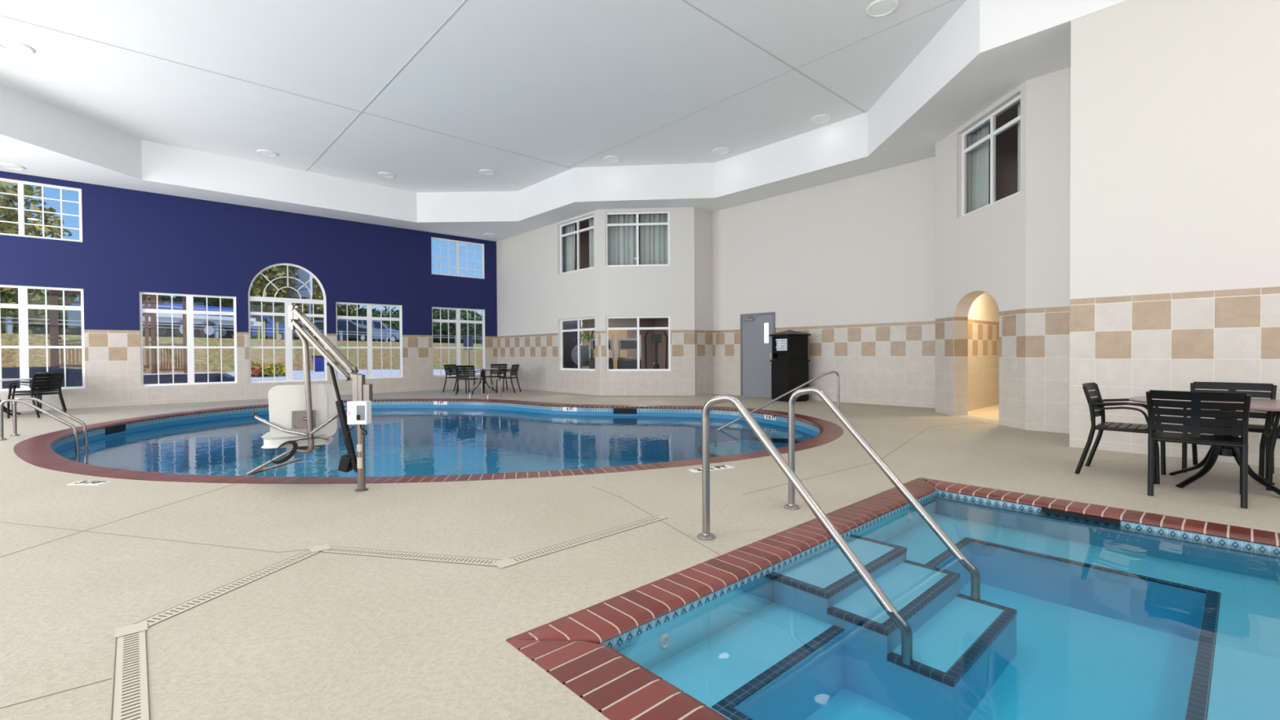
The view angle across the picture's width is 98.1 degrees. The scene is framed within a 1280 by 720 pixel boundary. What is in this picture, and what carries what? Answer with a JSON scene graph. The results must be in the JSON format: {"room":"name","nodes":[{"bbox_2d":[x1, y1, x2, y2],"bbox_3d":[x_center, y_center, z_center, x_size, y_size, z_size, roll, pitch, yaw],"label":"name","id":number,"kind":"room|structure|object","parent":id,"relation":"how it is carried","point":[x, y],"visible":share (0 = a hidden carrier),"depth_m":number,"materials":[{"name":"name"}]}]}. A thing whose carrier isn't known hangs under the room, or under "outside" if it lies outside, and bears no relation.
{"room":"indoor swimming pool","nodes":[
{"label":"indoor swimming pool","id":0,"kind":"room"},
{"bbox_2d":[0,170,497,412],"bbox_3d":[-10.136,-1.451,14.149,14.150,4.930,0.180,-1,1,-42],"label":"wall","id":1,"kind":"structure","parent":0,"point":[134,242],"depth_m":13.66,"materials":[{"name":"blue paint"}]},
{"bbox_2d":[0,178,82,242],"bbox_3d":[-12.924,-3.145,11.598,1.800,1.160,0.050,-1,1,-42],"label":"window","id":2,"kind":"structure","parent":1,"relation":"in","point":[20,195],"depth_m":11.76,"materials":[{"name":"white plastic"}]},
{"bbox_2d":[0,284,84,391],"bbox_3d":[-12.907,-0.456,11.633,1.800,2.180,0.056,-1,1,-42],"label":"window","id":3,"kind":"structure","parent":1,"relation":"in","point":[23,306],"depth_m":11.65,"materials":[{"name":"white plastic"}]},
{"bbox_2d":[139,292,236,386],"bbox_3d":[-10.902,-0.492,13.464,1.810,2.180,0.056,-1,1,-42],"label":"window","id":4,"kind":"structure","parent":1,"relation":"in","point":[189,312],"depth_m":13.44,"materials":[{"name":"white plastic"}]},
{"bbox_2d":[248,263,326,382],"bbox_3d":[-9.395,-0.995,14.837,1.780,3.149,0.059,-1,1,-42],"label":"window","id":5,"kind":"structure","parent":1,"relation":"in","point":[288,347],"depth_m":14.79,"materials":[{"name":"white plastic"}]},
{"bbox_2d":[335,302,402,379],"bbox_3d":[-7.893,-0.548,16.212,1.800,2.180,0.056,-1,1,-42],"label":"window","id":6,"kind":"structure","parent":1,"relation":"in","point":[369,317],"depth_m":16.20,"materials":[{"name":"white plastic"}]},
{"bbox_2d":[431,237,483,279],"bbox_3d":[-5.916,-3.274,17.997,1.780,1.160,0.050,-1,1,-42],"label":"window","id":7,"kind":"structure","parent":1,"relation":"in","point":[456,249],"depth_m":17.98,"materials":[{"name":"white plastic"}]},
{"bbox_2d":[431,306,484,376],"bbox_3d":[-5.899,-0.584,18.032,1.780,2.180,0.056,-1,1,-42],"label":"window","id":8,"kind":"structure","parent":1,"relation":"in","point":[457,321],"depth_m":18.01,"materials":[{"name":"white plastic"}]},
{"bbox_2d":[51,401,819,476],"bbox_3d":[-3.434,1.625,9.119,12.023,1.120,7.870,0,1,23],"label":"swimming pool","id":9,"kind":"structure","parent":0,"point":[470,448],"depth_m":11.78,"materials":[{"name":"liquid"}]},
{"bbox_2d":[105,424,125,435],"bbox_3d":[-8.837,1.172,9.354,0.020,0.110,0.500,-1,1,-14],"label":"skimmer","id":10,"kind":"object","parent":9,"relation":"attached to","point":[118,428],"visible":1,"depth_m":9.34,"materials":[{"name":"black"}]},
{"bbox_2d":[59,408,760,457],"bbox_3d":[-3.434,1.730,9.120,12.033,0.970,7.880,0,1,23],"label":"wall","id":11,"kind":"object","parent":9,"relation":"on","point":[378,415],"visible":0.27,"depth_m":11.24,"materials":[{"name":"blue tile"}]},
{"bbox_2d":[613,408,636,413],"bbox_3d":[-0.319,1.085,11.773,0.500,0.110,0.020,0,1,7],"label":"skimmer","id":12,"kind":"object","parent":9,"relation":"attached to","point":[615,411],"visible":1,"depth_m":11.76,"materials":[{"name":"black"}]},
{"bbox_2d":[698,439,756,458],"bbox_3d":[1.993,1.819,9.349,2.008,0.654,2.008,-1,1,-42],"label":"step","id":13,"kind":"structure","parent":9,"relation":"on","point":[726,447],"depth_m":9.41,"materials":[{"name":"paint"}]},
{"bbox_2d":[749,431,805,451],"bbox_3d":[2.326,1.702,9.382,0.928,0.884,0.928,-1,1,-42],"label":"step","id":14,"kind":"structure","parent":9,"relation":"on","point":[779,438],"depth_m":9.13,"materials":[{"name":"paint"}]},
{"bbox_2d":[496,209,599,395],"bbox_3d":[-2.908,-1.534,16.836,0.150,4.930,5.600,-1,1,-42],"label":"wall","id":15,"kind":"structure","parent":0,"point":[534,296],"depth_m":16.79,"materials":[{"name":"beige paint"}]},
{"bbox_2d":[562,223,575,272],"bbox_3d":[-2.170,-3.068,16.334,0.083,2.042,0.980,-1,1,-42],"label":"curtain","id":16,"kind":"object","parent":15,"relation":"hanging from","point":[568,242],"visible":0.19,"depth_m":16.18,"materials":[{"name":"white fabric"}]},
{"bbox_2d":[560,215,594,274],"bbox_3d":[-1.725,-3.200,15.568,0.056,1.440,1.710,-1,1,-42],"label":"window","id":17,"kind":"structure","parent":15,"relation":"in","point":[577,221],"depth_m":15.57,"materials":[{"name":"white plastic"}]},
{"bbox_2d":[560,316,595,370],"bbox_3d":[-1.711,-0.440,15.607,0.056,1.460,1.740,-1,1,-42],"label":"window","id":18,"kind":"structure","parent":15,"relation":"in","point":[579,330],"depth_m":15.60,"materials":[{"name":"white plastic"}]},
{"bbox_2d":[589,217,594,267],"bbox_3d":[-1.314,-3.062,15.396,0.080,2.042,0.400,-1,1,-42],"label":"curtain","id":19,"kind":"object","parent":15,"relation":"hanging from","point":[591,220],"visible":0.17,"depth_m":15.38,"materials":[{"name":"white fabric"}]},
{"bbox_2d":[0,0,1128,241],"bbox_3d":[-1.901,-4.359,7.037,17.200,0.960,21.800,-1,1,-42],"label":"ceiling","id":20,"kind":"structure","parent":0,"point":[563,82],"depth_m":9.77,"materials":[{"name":"white paint"}]},
{"bbox_2d":[0,162,25,169],"bbox_3d":[-12.525,-3.850,11.043,0.400,0.022,0.400,-1,1,-42],"label":"recessed light","id":21,"kind":"object","parent":20,"relation":"in","point":[8,166],"visible":1,"depth_m":11.05,"materials":[{"name":"white"}]},
{"bbox_2d":[0,38,35,53],"bbox_3d":[-9.369,-4.696,8.326,0.400,0.022,0.400,-1,1,-42],"label":"recessed light","id":22,"kind":"object","parent":20,"relation":"in","point":[13,46],"visible":1,"depth_m":8.31,"materials":[{"name":"white plastic"}]},
{"bbox_2d":[0,0,953,171],"bbox_3d":[-1.896,-4.737,7.219,16.558,0.006,13.381,0,1,10],"label":"trim","id":23,"kind":"structure","parent":20,"relation":"attached to","point":[464,1],"depth_m":9.09,"materials":[{"name":"grey"}]},
{"bbox_2d":[810,114,831,123],"bbox_3d":[3.625,-4.817,11.105,0.400,0.022,0.400,-1,1,-42],"label":"recessed light","id":24,"kind":"object","parent":20,"relation":"in","point":[821,118],"visible":1,"depth_m":11.07,"materials":[{"name":"white"}]},
{"bbox_2d":[866,0,897,17],"bbox_3d":[3.279,-4.768,7.526,0.400,0.022,0.400,-1,1,-42],"label":"recessed light","id":25,"kind":"object","parent":20,"relation":"in","point":[878,8],"visible":1,"depth_m":7.51,"materials":[{"name":"white plastic"}]},
{"bbox_2d":[574,213,640,270],"bbox_3d":[-0.048,-3.139,16.979,4.290,2.300,5.230,-1,1,-42],"label":"wall","id":26,"kind":"structure","parent":0,"point":[584,236],"depth_m":18.76,"materials":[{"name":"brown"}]},
{"bbox_2d":[582,317,668,368],"bbox_3d":[0.340,-0.381,17.351,5.290,2.530,5.230,-1,1,-42],"label":"wall","id":27,"kind":"structure","parent":0,"point":[662,322],"depth_m":20.67,"materials":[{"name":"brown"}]},
{"bbox_2d":[563,320,582,368],"bbox_3d":[-2.278,-0.310,17.424,1.040,2.420,0.080,-1,1,-34],"label":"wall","id":28,"kind":"structure","parent":27,"relation":"on","point":[569,344],"depth_m":17.44,"materials":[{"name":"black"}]},
{"bbox_2d":[588,334,614,368],"bbox_3d":[-1.086,0.064,16.344,0.702,1.585,1.800,0,1,0],"label":"treadmill","id":29,"kind":"object","parent":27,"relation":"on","point":[592,341],"visible":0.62,"depth_m":15.62,"materials":[{"name":"black"}]},
{"bbox_2d":[582,328,626,368],"bbox_3d":[-1.872,-0.101,18.807,3.800,1.960,0.030,-1,1,-42],"label":"trim","id":30,"kind":"structure","parent":27,"relation":"attached to","point":[622,334],"depth_m":19.69,"materials":[{"name":"beige wood"}]},
{"bbox_2d":[617,334,641,368],"bbox_3d":[-0.307,0.056,16.543,0.702,1.585,1.800,0,1,0],"label":"treadmill","id":31,"kind":"object","parent":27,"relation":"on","point":[622,344],"visible":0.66,"depth_m":15.80,"materials":[{"name":"grey plastic"}]},
{"bbox_2d":[644,330,667,368],"bbox_3d":[0.454,0.029,15.968,0.700,1.724,1.250,0,1,0],"label":"elliptical trainer","id":32,"kind":"object","parent":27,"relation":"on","point":[655,339],"visible":0.57,"depth_m":15.51,"materials":[{"name":"black"}]},
{"bbox_2d":[0,386,1279,719],"bbox_3d":[-1.921,1.052,7.056,16.650,0.001,21.400,-1,1,-42],"label":"floor","id":33,"kind":"structure","parent":0,"point":[321,636],"depth_m":3.20,"materials":[{"name":"concrete"}]},
{"bbox_2d":[0,377,31,416],"bbox_3d":[-12.191,0.720,10.473,1.100,0.711,1.100,-1,1,-42],"label":"round patio table","id":34,"kind":"object","parent":33,"relation":"on","point":[5,409],"visible":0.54,"depth_m":10.51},
{"bbox_2d":[7,373,66,418],"bbox_3d":[-11.373,0.664,10.488,0.574,0.820,0.556,0,1,-1],"label":"armchair","id":35,"kind":"object","parent":33,"relation":"on","point":[49,378],"visible":0.96,"depth_m":10.40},
{"bbox_2d":[11,371,66,413],"bbox_3d":[-12.265,0.659,11.349,0.556,0.820,0.574,0,1,-5],"label":"armchair","id":36,"kind":"object","parent":33,"relation":"on","point":[45,372],"visible":0.38,"depth_m":11.34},
{"bbox_2d":[0,396,91,464],"bbox_3d":[-8.475,1.230,7.930,0.900,1.407,0.603,-1,1,-29],"label":"pool ladder","id":37,"kind":"object","parent":33,"relation":"attached to","point":[86,446],"visible":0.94,"depth_m":7.92,"materials":[{"name":"silver metal"}]},
{"bbox_2d":[66,480,111,484],"bbox_3d":[-4.901,1.094,4.944,0.300,0.008,0.120,0,1,4],"label":"depth marker","id":38,"kind":"object","parent":33,"relation":"on","point":[82,482],"visible":1,"depth_m":4.93,"materials":[{"name":"white tile"}]},
{"bbox_2d":[245,303,373,492],"bbox_3d":[-2.807,0.307,4.794,1.192,1.559,0.658,0,1,0],"label":"lift","id":39,"kind":"object","parent":33,"relation":"on","point":[301,416],"visible":1,"depth_m":4.60,"materials":[{"name":"silver metal"}]},
{"bbox_2d":[111,515,667,719],"bbox_3d":[-1.117,1.106,2.299,2.071,0.006,3.489,0,1,10],"label":"drain","id":40,"kind":"object","parent":33,"relation":"on","point":[131,691],"visible":1,"depth_m":2.46,"materials":[{"name":"beige plastic"}]},
{"bbox_2d":[13,398,843,484],"bbox_3d":[-3.437,1.059,9.113,12.634,0.052,8.481,0,1,23],"label":"pool coping","id":41,"kind":"object","parent":33,"relation":"on","point":[37,451],"visible":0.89,"depth_m":5.86,"materials":[{"name":"brick"}]},
{"bbox_2d":[442,364,469,392],"bbox_3d":[-5.508,0.547,16.620,0.574,0.820,0.556,0,1,20],"label":"armchair","id":42,"kind":"object","parent":33,"relation":"on","point":[452,371],"visible":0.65,"depth_m":16.62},
{"bbox_2d":[455,365,483,395],"bbox_3d":[-4.780,0.556,15.540,0.556,0.820,0.574,0,1,13],"label":"armchair","id":43,"kind":"object","parent":33,"relation":"on","point":[463,373],"visible":0.86,"depth_m":15.34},
{"bbox_2d":[469,377,501,399],"bbox_3d":[-4.006,1.138,14.306,0.669,1.367,0.898,0,1,13],"label":"pool ladder","id":44,"kind":"object","parent":33,"relation":"attached to","point":[481,378],"visible":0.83,"depth_m":14.44,"materials":[{"name":"silver metal"}]},
{"bbox_2d":[0,422,982,708],"bbox_3d":[-0.342,1.080,4.029,14.902,0.003,5.803,-1,1,-42],"label":"trim","id":45,"kind":"structure","parent":33,"relation":"attached to","point":[980,422],"depth_m":3.45,"materials":[{"name":"brown"}]},
{"bbox_2d":[484,364,507,390],"bbox_3d":[-4.434,0.533,17.101,0.556,0.820,0.574,0,1,12],"label":"armchair","id":46,"kind":"object","parent":33,"relation":"on","point":[500,367],"visible":0.64,"depth_m":17.28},
{"bbox_2d":[496,364,521,393],"bbox_3d":[-3.824,0.541,16.195,0.574,0.820,0.556,0,1,8],"label":"armchair","id":47,"kind":"object","parent":33,"relation":"on","point":[513,370],"visible":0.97,"depth_m":16.00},
{"bbox_2d":[714,370,839,447],"bbox_3d":[2.364,1.040,9.546,2.157,1.702,0.090,0,1,2],"label":"pool handrail","id":48,"kind":"object","parent":33,"relation":"attached to","point":[832,371],"visible":0.79,"depth_m":9.51,"materials":[{"name":"silver metal"}]},
{"bbox_2d":[768,329,810,402],"bbox_3d":[3.456,0.122,12.814,0.660,1.640,0.660,-1,1,-26],"label":"tall cabinet","id":49,"kind":"object","parent":33,"relation":"on","point":[789,368],"visible":0.88,"depth_m":12.60,"materials":[{"name":"black"}]},
{"bbox_2d":[697,394,912,665],"bbox_3d":[0.793,0.784,2.959,0.110,1.164,1.268,-1,1,-42],"label":"handrail","id":50,"kind":"object","parent":33,"relation":"attached to","point":[905,628],"visible":1,"depth_m":2.92,"materials":[{"name":"silver metal"}]},
{"bbox_2d":[783,386,980,600],"bbox_3d":[1.487,0.771,3.592,0.110,1.164,1.268,-1,1,-42],"label":"handrail","id":51,"kind":"object","parent":33,"relation":"attached to","point":[975,574],"visible":1,"depth_m":3.55,"materials":[{"name":"silver metal"}]},
{"bbox_2d":[506,477,1279,719],"bbox_3d":[1.822,1.101,2.654,4.100,0.038,2.490,-1,1,-42],"label":"coping","id":52,"kind":"object","parent":33,"relation":"on","point":[611,682],"visible":0.97,"depth_m":2.51,"materials":[{"name":"brick"}]},
{"bbox_2d":[1074,382,1165,484],"bbox_3d":[4.352,0.631,5.035,0.556,0.820,0.574,-1,1,-42],"label":"armchair","id":53,"kind":"object","parent":33,"relation":"on","point":[1095,403],"visible":0.76,"depth_m":5.00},
{"bbox_2d":[1146,390,1251,508],"bbox_3d":[4.306,0.641,4.300,0.574,0.820,0.556,-1,1,-44],"label":"armchair","id":54,"kind":"object","parent":33,"relation":"on","point":[1196,405],"visible":1,"depth_m":4.14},
{"bbox_2d":[1128,395,1279,495],"bbox_3d":[4.812,0.690,4.562,1.200,0.701,1.200,0,1,40],"label":"round patio table","id":55,"kind":"object","parent":33,"relation":"on","point":[1210,460],"visible":0.53,"depth_m":4.53,"materials":[{"name":"metal"}]},
{"bbox_2d":[1182,382,1276,478],"bbox_3d":[5.361,0.625,5.057,0.574,0.820,0.556,-1,1,-38],"label":"armchair","id":56,"kind":"object","parent":33,"relation":"on","point":[1232,387],"visible":0.28,"depth_m":5.08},
{"bbox_2d":[1258,411,1279,490],"bbox_3d":[5.389,0.633,4.425,0.574,0.820,0.556,0,1,44],"label":"armchair","id":57,"kind":"object","parent":33,"relation":"on","point":[1273,433],"visible":0.81,"depth_m":4.42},
{"bbox_2d":[598,207,694,395],"bbox_3d":[0.183,-1.526,14.704,2.511,4.930,0.150,0,1,4],"label":"wall","id":58,"kind":"structure","parent":0,"point":[627,291],"depth_m":14.61,"materials":[{"name":"beige paint"}]},
{"bbox_2d":[607,214,636,265],"bbox_3d":[-0.497,-3.061,14.928,1.000,2.042,0.085,0,1,4],"label":"curtain","id":59,"kind":"object","parent":58,"relation":"hanging from","point":[621,240],"visible":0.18,"depth_m":14.93,"materials":[{"name":"white fabric"}]},
{"bbox_2d":[605,211,670,266],"bbox_3d":[-0.063,-3.190,14.700,1.700,1.440,0.056,0,1,4],"label":"window","id":60,"kind":"structure","parent":58,"relation":"in","point":[637,224],"depth_m":14.67,"materials":[{"name":"white plastic"}]},
{"bbox_2d":[606,315,670,371],"bbox_3d":[-0.045,-0.435,14.735,1.700,1.450,0.056,0,1,4],"label":"window","id":61,"kind":"structure","parent":58,"relation":"in","point":[637,328],"depth_m":14.71,"materials":[{"name":"white plastic"}]},
{"bbox_2d":[640,213,667,264],"bbox_3d":[0.430,-3.066,14.862,0.940,2.042,0.085,0,1,4],"label":"curtain","id":62,"kind":"object","parent":58,"relation":"hanging from","point":[653,238],"visible":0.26,"depth_m":14.86,"materials":[{"name":"white fabric"}]},
{"bbox_2d":[693,207,713,395],"bbox_3d":[1.650,-1.538,14.870,0.770,4.930,0.150,-1,1,-42],"label":"wall","id":63,"kind":"structure","parent":0,"point":[703,219],"depth_m":14.82,"materials":[{"name":"beige paint"}]},
{"bbox_2d":[712,156,935,408],"bbox_3d":[4.029,-1.529,12.946,0.150,4.930,5.900,-1,1,-42],"label":"wall","id":64,"kind":"structure","parent":0,"point":[849,264],"depth_m":12.27,"materials":[{"name":"beige paint"}]},
{"bbox_2d":[740,311,775,397],"bbox_3d":[2.932,-0.125,13.985,0.109,2.110,1.040,-1,1,-42],"label":"door","id":65,"kind":"structure","parent":64,"relation":"in","point":[756,344],"depth_m":14.03,"materials":[{"name":"grey paint"}]},
{"bbox_2d":[597,489,1279,719],"bbox_3d":[1.843,1.357,2.674,3.594,0.494,2.034,-1,1,-42],"label":"hot tub","id":66,"kind":"structure","parent":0,"point":[1092,644],"depth_m":3.03,"materials":[{"name":"liquid"}]},
{"bbox_2d":[658,633,671,650],"bbox_3d":[0.110,1.248,2.456,0.072,0.072,0.014,-1,1,-42],"label":"jet","id":67,"kind":"object","parent":66,"relation":"attached to","point":[664,641],"visible":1,"depth_m":2.45,"materials":[{"name":"white plastic"}]},
{"bbox_2d":[623,494,937,670],"bbox_3d":[1.843,1.390,2.674,3.578,0.487,2.018,-1,1,-42],"label":"wall","id":68,"kind":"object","parent":66,"relation":"in","point":[686,630],"visible":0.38,"depth_m":2.74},
{"bbox_2d":[773,535,1017,719],"bbox_3d":[1.385,1.386,3.020,0.964,0.433,0.902,-1,1,-42],"label":"steps","id":69,"kind":"structure","parent":66,"relation":"on","point":[962,644],"depth_m":2.79,"materials":[{"name":"paint"}]},
{"bbox_2d":[711,537,1221,719],"bbox_3d":[1.762,1.320,2.620,2.850,0.007,1.290,-1,1,-42],"label":"trim","id":70,"kind":"structure","parent":66,"relation":"attached to","point":[1197,705],"depth_m":2.48,"materials":[{"name":"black tile"}]},
{"bbox_2d":[1041,507,1119,525],"bbox_3d":[3.110,1.104,3.932,0.025,0.030,0.440,-1,1,-42],"label":"skimmer","id":71,"kind":"object","parent":66,"relation":"attached to","point":[1109,521],"visible":1,"depth_m":3.91,"materials":[{"name":"black"}]},
{"bbox_2d":[935,80,1026,429],"bbox_3d":[5.578,-1.489,9.053,0.250,4.930,2.386,0,1,0],"label":"wall","id":72,"kind":"structure","parent":0,"point":[981,251],"depth_m":9.16,"materials":[{"name":"beige paint"}]},
{"bbox_2d":[971,122,988,211],"bbox_3d":[5.742,-3.032,9.532,0.083,2.042,0.810,0,1,0],"label":"curtain","id":73,"kind":"object","parent":72,"relation":"hanging from","point":[980,155],"visible":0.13,"depth_m":9.37,"materials":[{"name":"white fabric"}]},
{"bbox_2d":[961,94,1020,216],"bbox_3d":[5.559,-3.145,8.745,0.056,1.450,1.580,0,1,0],"label":"window","id":74,"kind":"structure","parent":72,"relation":"in","point":[993,132],"depth_m":8.75,"materials":[{"name":"white plastic"}]},
{"bbox_2d":[1017,102,1020,191],"bbox_3d":[5.749,-3.017,8.327,0.082,2.042,0.340,0,1,1],"label":"curtain","id":75,"kind":"object","parent":72,"relation":"hanging from","point":[1019,103],"visible":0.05,"depth_m":8.37,"materials":[{"name":"white fabric"}]},
{"bbox_2d":[968,292,999,411],"bbox_3d":[7.073,-0.393,9.822,5.100,2.700,2.070,-1,1,-42],"label":"wall","id":76,"kind":"structure","parent":0,"point":[984,312],"depth_m":10.94,"materials":[{"name":"beige paint"}]},
{"bbox_2d":[968,404,999,421],"bbox_3d":[6.976,0.956,10.000,5.040,0.001,2.450,-1,1,-42],"label":"floor","id":77,"kind":"structure","parent":0,"point":[992,412],"depth_m":10.10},
{"bbox_2d":[988,103,1017,204],"bbox_3d":[6.942,-3.085,9.258,3.780,2.300,3.140,-1,1,-42],"label":"wall","id":78,"kind":"structure","parent":0,"point":[1006,142],"depth_m":11.31,"materials":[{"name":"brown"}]},
{"bbox_2d":[1025,66,1071,433],"bbox_3d":[5.760,-1.472,7.641,0.150,4.930,0.730,-1,1,-42],"label":"wall","id":79,"kind":"structure","parent":0,"point":[1047,247],"depth_m":7.67,"materials":[{"name":"beige paint"}]},
{"bbox_2d":[1069,0,1279,466],"bbox_3d":[6.935,-1.438,4.427,0.150,4.930,5.600,-1,1,-42],"label":"wall","id":80,"kind":"structure","parent":0,"point":[1175,104],"depth_m":5.81,"materials":[{"name":"beige paint"}]},
{"bbox_3d":[-1.667,0.522,16.199,0.600,0.780,0.400,0,1,-2],"label":"ball rack","id":81,"kind":"object","parent":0,"visible":0},
{"bbox_2d":[571,343,594,366],"bbox_3d":[-1.671,-0.148,16.191,0.660,0.660,0.660,-1,1,-42],"label":"exercise ball","id":82,"kind":"object","parent":81,"relation":"on","point":[584,348],"visible":0.76,"depth_m":15.95,"materials":[{"name":"grey plastic"}]},
{"label":"outside","id":83,"kind":"structure","parent":0,"visible":0},
{"bbox_2d":[0,333,482,373],"bbox_3d":[-11.095,-0.260,21.505,30.803,1.670,91.765,0,1,24],"label":"grass bank","id":84,"kind":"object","parent":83,"point":[10,357],"visible":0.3,"depth_m":26.98,"materials":[{"name":"green plant"}]},
{"bbox_2d":[0,316,477,342],"bbox_3d":[-18.855,-1.513,36.924,0.194,0.780,114.000,0,1,20],"label":"guardrail","id":85,"kind":"object","parent":84,"relation":"on","point":[8,322],"visible":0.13,"depth_m":28.56,"materials":[{"name":"grey"}]},
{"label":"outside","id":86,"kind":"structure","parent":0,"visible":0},
{"bbox_2d":[143,368,481,381],"bbox_3d":[-17.323,0.559,18.982,120.000,0.080,16.610,-1,1,-42],"label":"floor","id":87,"kind":"structure","parent":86,"point":[297,375],"depth_m":20.94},
{"bbox_2d":[142,295,187,373],"bbox_3d":[-18.561,-1.137,21.157,3.775,3.270,1.412,0,1,24],"label":"gazebo","id":88,"kind":"object","parent":87,"relation":"on","point":[153,341],"visible":0.51,"depth_m":20.78,"materials":[{"name":"wood"}]},
{"bbox_2d":[250,364,267,377],"bbox_3d":[-12.958,0.372,18.983,0.967,0.508,0.818,-1,1,-42],"label":"shrub","id":89,"kind":"object","parent":87,"relation":"on","point":[255,371],"visible":0.52,"depth_m":18.76,"materials":[{"name":"orange plant"}]},
{"bbox_2d":[261,362,285,377],"bbox_3d":[-12.427,0.345,18.998,0.762,0.565,0.927,0,1,-8],"label":"shrub","id":90,"kind":"object","parent":87,"relation":"on","point":[280,369],"visible":0.8,"depth_m":18.80,"materials":[{"name":"yellow plant"}]},
{"bbox_2d":[311,355,324,371],"bbox_3d":[-14.107,0.156,24.491,0.520,0.700,0.520,-1,1,-12],"label":"bin","id":91,"kind":"object","parent":87,"relation":"on","point":[318,360],"visible":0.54,"depth_m":24.28,"materials":[{"name":"blue plastic"}]},
{"bbox_2d":[462,325,473,365],"bbox_3d":[-8.329,-0.614,26.959,0.480,2.100,0.118,0,1,3],"label":"sign","id":92,"kind":"object","parent":87,"relation":"on","point":[464,336],"visible":0.77,"depth_m":26.90,"materials":[{"name":"grey"}]},
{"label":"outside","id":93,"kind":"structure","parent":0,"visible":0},
{"bbox_3d":[-57.893,-2.728,56.299,169.560,2.980,127.660,-1,1,-42],"label":"floor","id":94,"kind":"structure","parent":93,"visible":0},
{"bbox_2d":[0,288,79,334],"bbox_3d":[-36.125,-3.487,33.181,7.133,4.862,7.414,0,1,30],"label":"leafy tree","id":95,"kind":"object","parent":94,"relation":"on","point":[69,297],"visible":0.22,"depth_m":32.08,"materials":[{"name":"green plant"}]},
{"bbox_2d":[149,295,222,337],"bbox_3d":[-37.667,-3.909,43.926,9.619,5.508,9.349,0,1,-8],"label":"leafy tree","id":96,"kind":"object","parent":94,"relation":"on","point":[163,298],"visible":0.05,"depth_m":43.15,"materials":[{"name":"green plant"}]},
{"bbox_2d":[201,265,321,338],"bbox_3d":[-31.370,-6.428,46.411,8.355,10.334,7.797,0,1,36],"label":"leafy tree","id":97,"kind":"object","parent":94,"relation":"on","point":[275,272],"visible":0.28,"depth_m":44.82,"materials":[{"name":"green plant"}]},
{"bbox_2d":[275,266,355,320],"bbox_3d":[-31.540,-6.497,51.858,7.797,10.334,8.355,0,1,15],"label":"leafy tree","id":98,"kind":"object","parent":94,"relation":"on","point":[317,308],"visible":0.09,"depth_m":51.63,"materials":[{"name":"green plant"}]},
{"bbox_2d":[338,304,396,342],"bbox_3d":[-29.710,-4.132,57.154,9.619,5.508,9.349,0,1,-7],"label":"leafy tree","id":99,"kind":"object","parent":94,"relation":"on","point":[362,312],"visible":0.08,"depth_m":56.19,"materials":[{"name":"green plant"}]},
{"bbox_2d":[375,306,399,342],"bbox_3d":[-28.654,-4.208,62.524,9.349,5.508,9.619,0,1,5],"label":"leafy tree","id":100,"kind":"object","parent":94,"relation":"on","point":[396,313],"visible":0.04,"depth_m":61.38,"materials":[{"name":"green plant"}]},
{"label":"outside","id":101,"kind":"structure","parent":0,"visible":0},
{"label":"floor","id":102,"kind":"structure","parent":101,"visible":0},
{"bbox_2d":[1,366,82,388],"bbox_3d":[-19.472,0.716,14.106,13.535,0.920,5.609,-1,1,-10],"label":"wall","id":103,"kind":"structure","parent":102,"relation":"on","point":[73,376],"depth_m":16.41,"materials":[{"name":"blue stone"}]},
{"bbox_2d":[47,289,166,368],"bbox_3d":[-15.856,-0.935,15.370,7.605,2.300,2.037,0,1,23],"label":"gazebo","id":104,"kind":"object","parent":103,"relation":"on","point":[54,338],"visible":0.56,"depth_m":14.53,"materials":[{"name":"wood"}]},
{"bbox_2d":[143,373,234,384],"bbox_3d":[-13.351,0.800,16.039,2.890,0.620,6.495,-1,1,-42],"label":"wall","id":105,"kind":"structure","parent":102,"relation":"on","point":[213,377],"depth_m":18.35,"materials":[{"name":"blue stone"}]},
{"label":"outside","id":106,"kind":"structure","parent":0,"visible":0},
{"label":"road","id":107,"kind":"object","parent":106,"visible":0},
{"bbox_2d":[0,181,71,333],"bbox_3d":[-26.806,-3.846,22.984,6.564,8.919,4.821,0,1,16],"label":"leafy tree","id":108,"kind":"object","parent":107,"relation":"on","point":[9,215],"visible":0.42,"depth_m":22.94,"materials":[{"name":"green plant"}]},
{"bbox_2d":[67,295,261,337],"bbox_3d":[-24.766,-2.193,29.615,2.330,2.195,7.800,0,1,20],"label":"truck","id":109,"kind":"object","parent":107,"relation":"on","point":[163,318],"visible":0.31,"depth_m":29.76,"materials":[{"name":"blue paint"}]},
{"bbox_2d":[194,311,284,339],"bbox_3d":[-24.764,-2.110,35.086,1.860,1.898,5.238,0,1,20],"label":"parked car","id":110,"kind":"object","parent":107,"relation":"on","point":[268,322],"visible":0.26,"depth_m":35.44,"materials":[{"name":"blue paint"}]},
{"bbox_2d":[281,269,312,324],"bbox_3d":[-28.316,-4.477,45.882,2.600,6.400,0.320,0,1,8],"label":"pylon sign","id":111,"kind":"object","parent":107,"relation":"on","point":[303,275],"visible":0.38,"depth_m":45.66,"materials":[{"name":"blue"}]},
{"bbox_2d":[297,320,373,341],"bbox_3d":[-21.275,-1.977,38.867,1.860,1.488,4.752,0,1,20],"label":"parked car","id":112,"kind":"object","parent":107,"relation":"on","point":[341,325],"visible":0.29,"depth_m":38.89,"materials":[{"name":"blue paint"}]},
{"bbox_2d":[337,319,399,342],"bbox_3d":[-21.244,-2.240,43.375,1.960,1.898,5.238,0,1,20],"label":"van","id":113,"kind":"object","parent":107,"relation":"on","point":[361,323],"visible":0.37,"depth_m":43.25,"materials":[{"name":"silver metal"}]},
{"bbox_2d":[391,308,482,343],"bbox_3d":[-20.462,-4.191,57.059,9.349,5.508,9.619,-1,1,-24],"label":"leafy tree","id":114,"kind":"object","parent":107,"relation":"on","point":[444,315],"visible":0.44,"depth_m":54.93,"materials":[{"name":"green plant"}]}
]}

